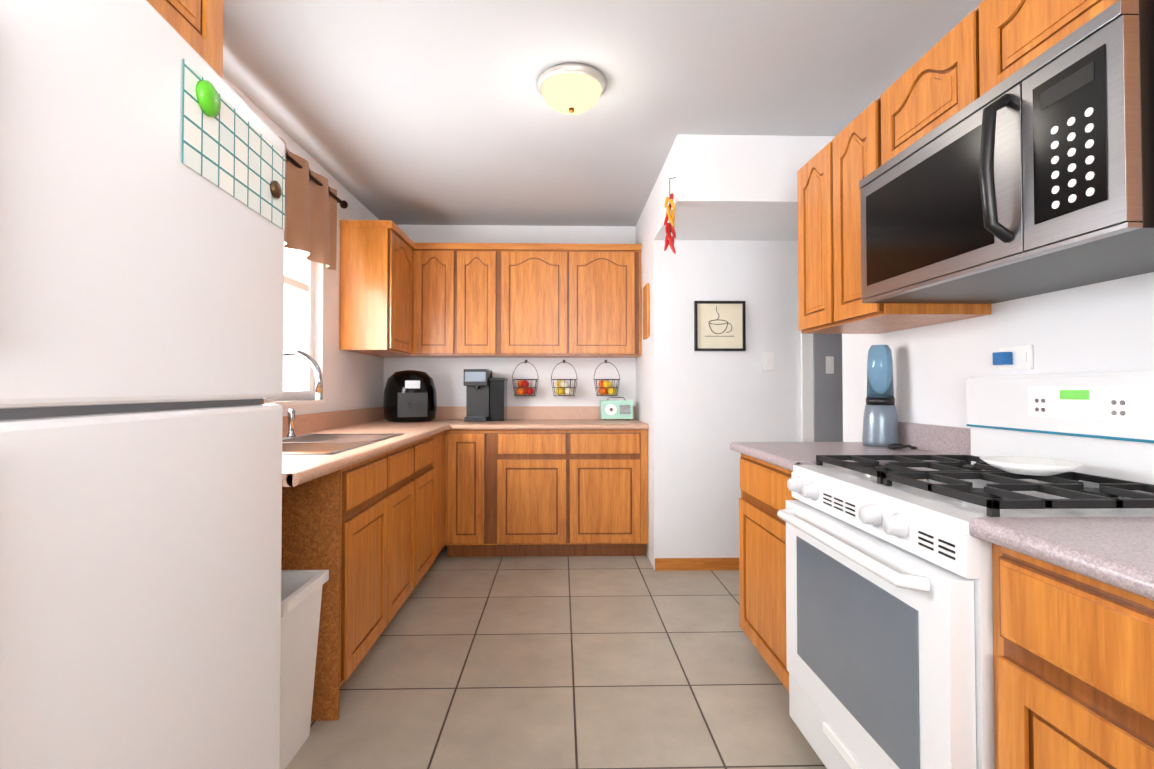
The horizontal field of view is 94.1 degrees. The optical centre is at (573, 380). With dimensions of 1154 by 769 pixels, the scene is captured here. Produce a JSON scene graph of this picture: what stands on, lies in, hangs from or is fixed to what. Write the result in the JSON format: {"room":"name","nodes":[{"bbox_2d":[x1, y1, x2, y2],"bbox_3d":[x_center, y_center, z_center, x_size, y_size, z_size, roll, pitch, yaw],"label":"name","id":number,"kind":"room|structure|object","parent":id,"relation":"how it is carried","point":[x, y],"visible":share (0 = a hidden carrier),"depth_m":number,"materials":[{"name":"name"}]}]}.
{"room":"kitchen","nodes":[
{"label":"kitchen","id":0,"kind":"room"},
{"bbox_2d":[222,75,383,415],"bbox_3d":[-1.505,-0.049,1.447,0.150,2.450,5.850,0,-1,-1],"label":"wall","id":1,"kind":"structure","parent":0,"point":[352,380],"depth_m":3.31,"materials":[{"name":"paint"}]},
{"bbox_2d":[146,0,222,77],"bbox_3d":[-1.077,-0.886,0.722,0.666,0.500,0.895,0,-1,-1],"label":"upper cabinet","id":2,"kind":"object","parent":1,"relation":"attached to","point":[197,25],"visible":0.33,"depth_m":1.09,"materials":[{"name":"brown wood"}]},
{"bbox_2d":[266,247,324,405],"bbox_3d":[-1.511,-0.395,2.312,0.147,1.030,1.690,0,-1,-1],"label":"window","id":3,"kind":"structure","parent":1,"relation":"in","point":[298,326],"depth_m":3.08,"materials":[{"name":"glass"}]},
{"bbox_2d":[278,136,347,269],"bbox_3d":[-1.388,-0.886,2.230,0.115,0.481,2.063,0,-1,-1],"label":"curtain valance","id":4,"kind":"object","parent":1,"relation":"attached to","point":[312,199],"visible":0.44,"depth_m":2.84,"materials":[{"name":"fabric"}]},
{"bbox_2d":[283,407,383,437],"bbox_3d":[-1.450,0.233,2.858,0.020,0.099,2.716,0,-1,-1],"label":"backsplash","id":5,"kind":"structure","parent":1,"relation":"attached to","point":[303,423],"depth_m":3.21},
{"bbox_2d":[339,220,418,355],"bbox_3d":[-1.289,-0.597,3.649,0.378,0.816,0.524,0,-1,-1],"label":"upper cabinet","id":6,"kind":"object","parent":1,"relation":"attached to","point":[402,294],"depth_m":3.39,"materials":[{"name":"brown wood"}]},
{"bbox_2d":[383,225,635,405],"bbox_3d":[-0.501,-0.003,4.320,1.990,2.450,0.150,0,-1,-1],"label":"wall","id":7,"kind":"structure","parent":0,"point":[446,375],"depth_m":4.25,"materials":[{"name":"paint"}]},
{"bbox_2d":[419,243,470,357],"bbox_3d":[-0.993,-0.590,4.039,0.392,0.816,0.401,0,-1,-1],"label":"upper cabinet","id":8,"kind":"object","parent":7,"relation":"attached to","point":[442,266],"depth_m":3.91,"materials":[{"name":"brown wood"}]},
{"bbox_2d":[467,243,502,357],"bbox_3d":[-0.742,-0.590,4.081,0.383,0.816,0.330,0,-1,-1],"label":"upper cabinet","id":9,"kind":"object","parent":7,"relation":"attached to","point":[482,258],"depth_m":3.92,"materials":[{"name":"brown wood"}]},
{"bbox_2d":[512,360,538,395],"bbox_3d":[-0.372,-0.021,4.140,0.206,0.286,0.213,0,-1,-1],"label":"hanging basket","id":10,"kind":"object","parent":7,"relation":"attached to","point":[523,387],"visible":1,"depth_m":4.10,"materials":[{"name":"grey metal"}]},
{"bbox_2d":[436,406,635,417],"bbox_3d":[-0.490,0.255,4.228,1.964,0.099,0.019,0,-1,-1],"label":"backsplash","id":11,"kind":"structure","parent":7,"relation":"attached to","point":[442,411],"depth_m":4.22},
{"bbox_2d":[499,243,578,357],"bbox_3d":[-0.266,-0.589,4.092,0.571,0.816,0.330,0,-1,-1],"label":"upper cabinet","id":12,"kind":"object","parent":7,"relation":"attached to","point":[539,282],"depth_m":3.93,"materials":[{"name":"brown wood"}]},
{"bbox_2d":[551,360,576,395],"bbox_3d":[-0.072,-0.021,4.147,0.206,0.286,0.213,0,-1,-1],"label":"hanging basket","id":13,"kind":"object","parent":7,"relation":"attached to","point":[562,387],"visible":1,"depth_m":4.11,"materials":[{"name":"grey metal"}]},
{"bbox_2d":[594,360,619,395],"bbox_3d":[0.258,-0.021,4.155,0.206,0.286,0.213,0,-1,-1],"label":"hanging basket","id":14,"kind":"object","parent":7,"relation":"attached to","point":[605,387],"visible":1,"depth_m":4.11,"materials":[{"name":"grey metal"}]},
{"bbox_2d":[579,244,641,357],"bbox_3d":[0.195,-0.589,4.102,0.602,0.816,0.330,0,-1,-1],"label":"upper cabinet","id":15,"kind":"object","parent":7,"relation":"attached to","point":[609,274],"depth_m":3.94,"materials":[{"name":"brown wood"}]},
{"bbox_2d":[286,545,826,768],"bbox_3d":[0.844,1.207,1.481,4.950,0.060,5.950,0,-1,-1],"label":"floor","id":16,"kind":"structure","parent":0,"point":[582,662],"depth_m":2.12,"materials":[{"name":"tile"}]},
{"bbox_2d":[0,0,284,768],"bbox_3d":[-0.926,0.325,0.730,0.790,1.680,0.750,0,-1,-5],"label":"refrigerator","id":17,"kind":"object","parent":16,"relation":"on","point":[141,324],"visible":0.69,"depth_m":0.69,"materials":[{"name":"white metal"}]},
{"bbox_2d":[182,59,284,229],"bbox_3d":[-0.586,-0.396,0.964,0.016,0.155,0.340,0,-1,-5],"label":"calendar","id":18,"kind":"object","parent":17,"relation":"attached to","point":[229,148],"visible":0.98,"depth_m":0.92,"materials":[{"name":"paper"}]},
{"bbox_2d":[280,570,328,768],"bbox_3d":[-0.976,0.913,1.681,0.284,0.534,0.299,0,-1,-1],"label":"trash can","id":19,"kind":"object","parent":16,"relation":"on","point":[301,593],"visible":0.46,"depth_m":1.69,"materials":[{"name":"white plastic"}]},
{"bbox_2d":[281,446,396,720],"bbox_3d":[-1.128,0.748,2.146,0.632,0.877,0.558,0,-1,-1],"label":"base cabinet","id":20,"kind":"object","parent":16,"relation":"on","point":[379,512],"depth_m":1.92,"materials":[{"name":"brown wood"}]},
{"bbox_2d":[282,418,460,485],"bbox_3d":[-1.142,0.302,2.864,0.637,0.038,2.716,0,-1,-1],"label":"countertop","id":21,"kind":"structure","parent":20,"relation":"on","point":[297,469],"depth_m":2.17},
{"bbox_2d":[264,349,322,436],"bbox_3d":[-1.261,0.068,2.492,0.292,0.408,0.288,0,-1,-1],"label":"faucet","id":22,"kind":"object","parent":21,"relation":"on","point":[311,361],"visible":0.52,"depth_m":2.37,"materials":[{"name":"silver metal"}]},
{"bbox_2d":[282,434,396,453],"bbox_3d":[-1.131,0.360,2.375,0.504,0.178,0.884,0,-1,-1],"label":"sink","id":23,"kind":"object","parent":21,"relation":"in","point":[302,443],"depth_m":2.36,"materials":[{"name":"silver metal"}]},
{"bbox_2d":[383,370,436,421],"bbox_3d":[-1.197,0.112,3.915,0.378,0.375,0.442,0,-1,-1],"label":"air fryer","id":24,"kind":"object","parent":21,"relation":"on","point":[410,395],"visible":1,"depth_m":3.79,"materials":[{"name":"black plastic"}]},
{"bbox_2d":[397,438,420,610],"bbox_3d":[-1.138,0.755,2.580,0.632,0.877,0.564,0,-1,-1],"label":"base cabinet","id":25,"kind":"object","parent":16,"relation":"on","point":[409,453],"depth_m":2.70,"materials":[{"name":"brown wood"}]},
{"bbox_2d":[421,434,436,578],"bbox_3d":[-1.147,0.762,2.989,0.632,0.877,0.528,0,-1,-1],"label":"base cabinet","id":26,"kind":"object","parent":16,"relation":"on","point":[429,443],"depth_m":3.11,"materials":[{"name":"brown wood"}]},
{"bbox_2d":[457,430,492,556],"bbox_3d":[-0.717,0.776,3.914,0.308,0.877,0.620,0,-1,-1],"label":"base cabinet","id":27,"kind":"object","parent":16,"relation":"on","point":[474,447],"depth_m":3.61,"materials":[{"name":"brown wood"}]},
{"bbox_2d":[493,430,580,556],"bbox_3d":[-0.270,0.777,3.925,0.586,0.877,0.620,0,-1,-1],"label":"base cabinet","id":28,"kind":"object","parent":16,"relation":"on","point":[537,473],"depth_m":3.62,"materials":[{"name":"brown wood"}]},
{"bbox_2d":[449,418,648,429],"bbox_3d":[-0.174,0.319,3.921,1.347,0.038,0.646,0,-1,-1],"label":"countertop","id":29,"kind":"structure","parent":28,"relation":"on","point":[510,423],"depth_m":3.62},
{"bbox_2d":[464,369,507,421],"bbox_3d":[-0.655,0.111,4.040,0.290,0.380,0.309,0,-1,-1],"label":"coffee maker","id":30,"kind":"object","parent":29,"relation":"on","point":[486,396],"visible":0.98,"depth_m":3.97,"materials":[{"name":"black plastic"}]},
{"bbox_2d":[600,397,632,419],"bbox_3d":[0.325,0.214,4.072,0.240,0.176,0.118,0,-1,-1],"label":"radio","id":31,"kind":"object","parent":29,"relation":"on","point":[616,409],"visible":1,"depth_m":4.02,"materials":[{"name":"plastic"}]},
{"bbox_2d":[581,430,647,555],"bbox_3d":[0.193,0.777,3.935,0.612,0.877,0.620,0,-1,-1],"label":"base cabinet","id":32,"kind":"object","parent":16,"relation":"on","point":[614,463],"depth_m":3.63,"materials":[{"name":"brown wood"}]},
{"bbox_2d":[655,558,738,570],"bbox_3d":[0.986,1.170,3.423,0.938,0.075,0.013,0,-1,-1],"label":"baseboard","id":33,"kind":"structure","parent":16,"relation":"on","point":[673,564],"depth_m":3.40,"materials":[{"name":"brown wood"}]},
{"bbox_2d":[730,421,970,691],"bbox_3d":[1.045,0.679,2.087,0.676,1.015,0.645,0,-1,-1],"label":"base cabinet","id":34,"kind":"object","parent":16,"relation":"on","point":[766,469],"visible":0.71,"depth_m":2.06,"materials":[{"name":"brown wood"}]},
{"bbox_2d":[862,345,917,448],"bbox_3d":[1.289,0.061,2.183,0.136,0.422,0.280,0,-1,-1],"label":"blender","id":35,"kind":"object","parent":34,"relation":"on","point":[880,423],"visible":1,"depth_m":2.21,"materials":[{"name":"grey plastic"}]},
{"bbox_2d":[777,370,1153,768],"bbox_3d":[1.014,0.577,1.381,0.752,1.195,0.760,0,-1,-1],"label":"range","id":36,"kind":"object","parent":16,"relation":"on","point":[889,616],"visible":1,"depth_m":1.27,"materials":[{"name":"white metal"}]},
{"bbox_2d":[980,456,1082,475],"bbox_3d":[1.153,0.219,1.360,0.200,0.030,0.200,0,-1,-1],"label":"bowl","id":37,"kind":"object","parent":36,"relation":"on","point":[1030,466],"visible":1,"depth_m":1.34,"materials":[{"name":"ceramic"}]},
{"bbox_2d":[969,528,1153,768],"bbox_3d":[1.089,0.725,0.689,0.651,0.877,0.612,0,-1,-1],"label":"base cabinet","id":38,"kind":"object","parent":16,"relation":"on","point":[1073,626],"depth_m":0.83,"materials":[{"name":"brown wood"}]},
{"bbox_2d":[977,516,1153,587],"bbox_3d":[1.100,0.258,0.115,0.657,0.038,1.776,0,-1,-1],"label":"countertop","id":39,"kind":"structure","parent":38,"relation":"on","point":[1123,546],"depth_m":0.86,"materials":[{"name":"grey stone"}]},
{"bbox_2d":[223,0,983,225],"bbox_3d":[0.844,-1.303,1.521,4.950,0.060,5.950,0,-1,-1],"label":"ceiling","id":40,"kind":"structure","parent":0,"point":[419,112],"depth_m":2.28,"materials":[{"name":"paint"}]},
{"bbox_2d":[537,63,605,114],"bbox_3d":[-0.008,-1.196,2.275,0.292,0.127,0.292,0,-1,-1],"label":"ceiling light","id":41,"kind":"object","parent":40,"relation":"attached to","point":[571,88],"visible":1,"depth_m":2.20,"materials":[{"name":"beige glass"}]},
{"bbox_2d":[636,189,800,569],"bbox_3d":[1.883,-0.009,3.960,2.760,2.450,0.980,0,-1,-1],"label":"wall","id":42,"kind":"structure","parent":0,"point":[699,412],"depth_m":3.45,"materials":[{"name":"paint"}]},
{"bbox_2d":[643,283,648,338],"bbox_3d":[0.497,-0.468,3.686,0.017,0.360,0.180,0,-1,-1],"label":"plaque","id":43,"kind":"object","parent":42,"relation":"attached to","point":[646,311],"visible":1,"depth_m":3.63,"materials":[{"name":"brown wood"}]},
{"bbox_2d":[694,301,745,350],"bbox_3d":[0.937,-0.347,3.441,0.325,0.320,0.022,0,-1,-1],"label":"art","id":44,"kind":"object","parent":42,"relation":"attached to","point":[719,325],"visible":1,"depth_m":3.44,"materials":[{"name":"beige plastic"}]},
{"bbox_2d":[762,352,773,370],"bbox_3d":[1.250,-0.122,3.449,0.072,0.118,0.012,0,-1,-1],"label":"light switch","id":45,"kind":"object","parent":42,"relation":"attached to","point":[768,361],"visible":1,"depth_m":3.45,"materials":[{"name":"white plastic"}]},
{"bbox_2d":[801,334,842,441],"bbox_3d":[1.935,0.157,3.414,0.940,2.100,0.105,0,-1,-1],"label":"hall door","id":46,"kind":"structure","parent":42,"relation":"attached to","point":[821,393],"depth_m":3.43,"materials":[{"name":"paint"}]},
{"bbox_2d":[653,134,835,240],"bbox_3d":[1.903,-1.077,3.127,2.760,0.340,0.720,0,-1,-1],"label":"soffit beam","id":47,"kind":"structure","parent":0,"point":[735,187],"depth_m":2.75,"materials":[{"name":"paint"}]},
{"bbox_2d":[664,177,675,253],"bbox_3d":[0.496,-0.844,2.761,0.063,0.403,0.060,0,-1,-1],"label":"hanging ristra","id":48,"kind":"object","parent":47,"relation":"hanging from","point":[669,228],"visible":1,"depth_m":2.75,"materials":[{"name":"red"}]},
{"bbox_2d":[842,272,1153,441],"bbox_3d":[1.479,-0.062,0.665,0.120,2.450,4.150,0,-1,-1],"label":"wall","id":49,"kind":"structure","parent":0,"point":[1106,326],"depth_m":1.74,"materials":[{"name":"paint"}]},
{"bbox_2d":[797,100,990,333],"bbox_3d":[1.195,-0.581,2.100,0.376,0.734,0.625,0,-1,-1],"label":"upper cabinet","id":50,"kind":"object","parent":49,"relation":"attached to","point":[829,199],"depth_m":2.04,"materials":[{"name":"brown wood"}]},
{"bbox_2d":[877,0,1117,167],"bbox_3d":[1.212,-0.814,1.370,0.376,0.291,0.844,0,-1,-1],"label":"upper cabinet","id":51,"kind":"object","parent":49,"relation":"attached to","point":[985,46],"depth_m":1.38,"materials":[{"name":"brown wood"}]},
{"bbox_2d":[859,0,1153,303],"bbox_3d":[1.147,-0.463,1.363,0.503,0.405,0.830,0,-1,-1],"label":"microwave","id":52,"kind":"object","parent":51,"relation":"attached to","point":[1035,176],"visible":1,"depth_m":1.16,"materials":[{"name":"silver metal"}]},
{"bbox_2d":[992,345,1032,369],"bbox_3d":[1.375,-0.070,1.689,0.036,0.072,0.118,0,-1,-1],"label":"electrical outlet","id":53,"kind":"object","parent":49,"relation":"attached to","point":[1012,358],"visible":1,"depth_m":1.69,"materials":[{"name":"white plastic"}]}
]}

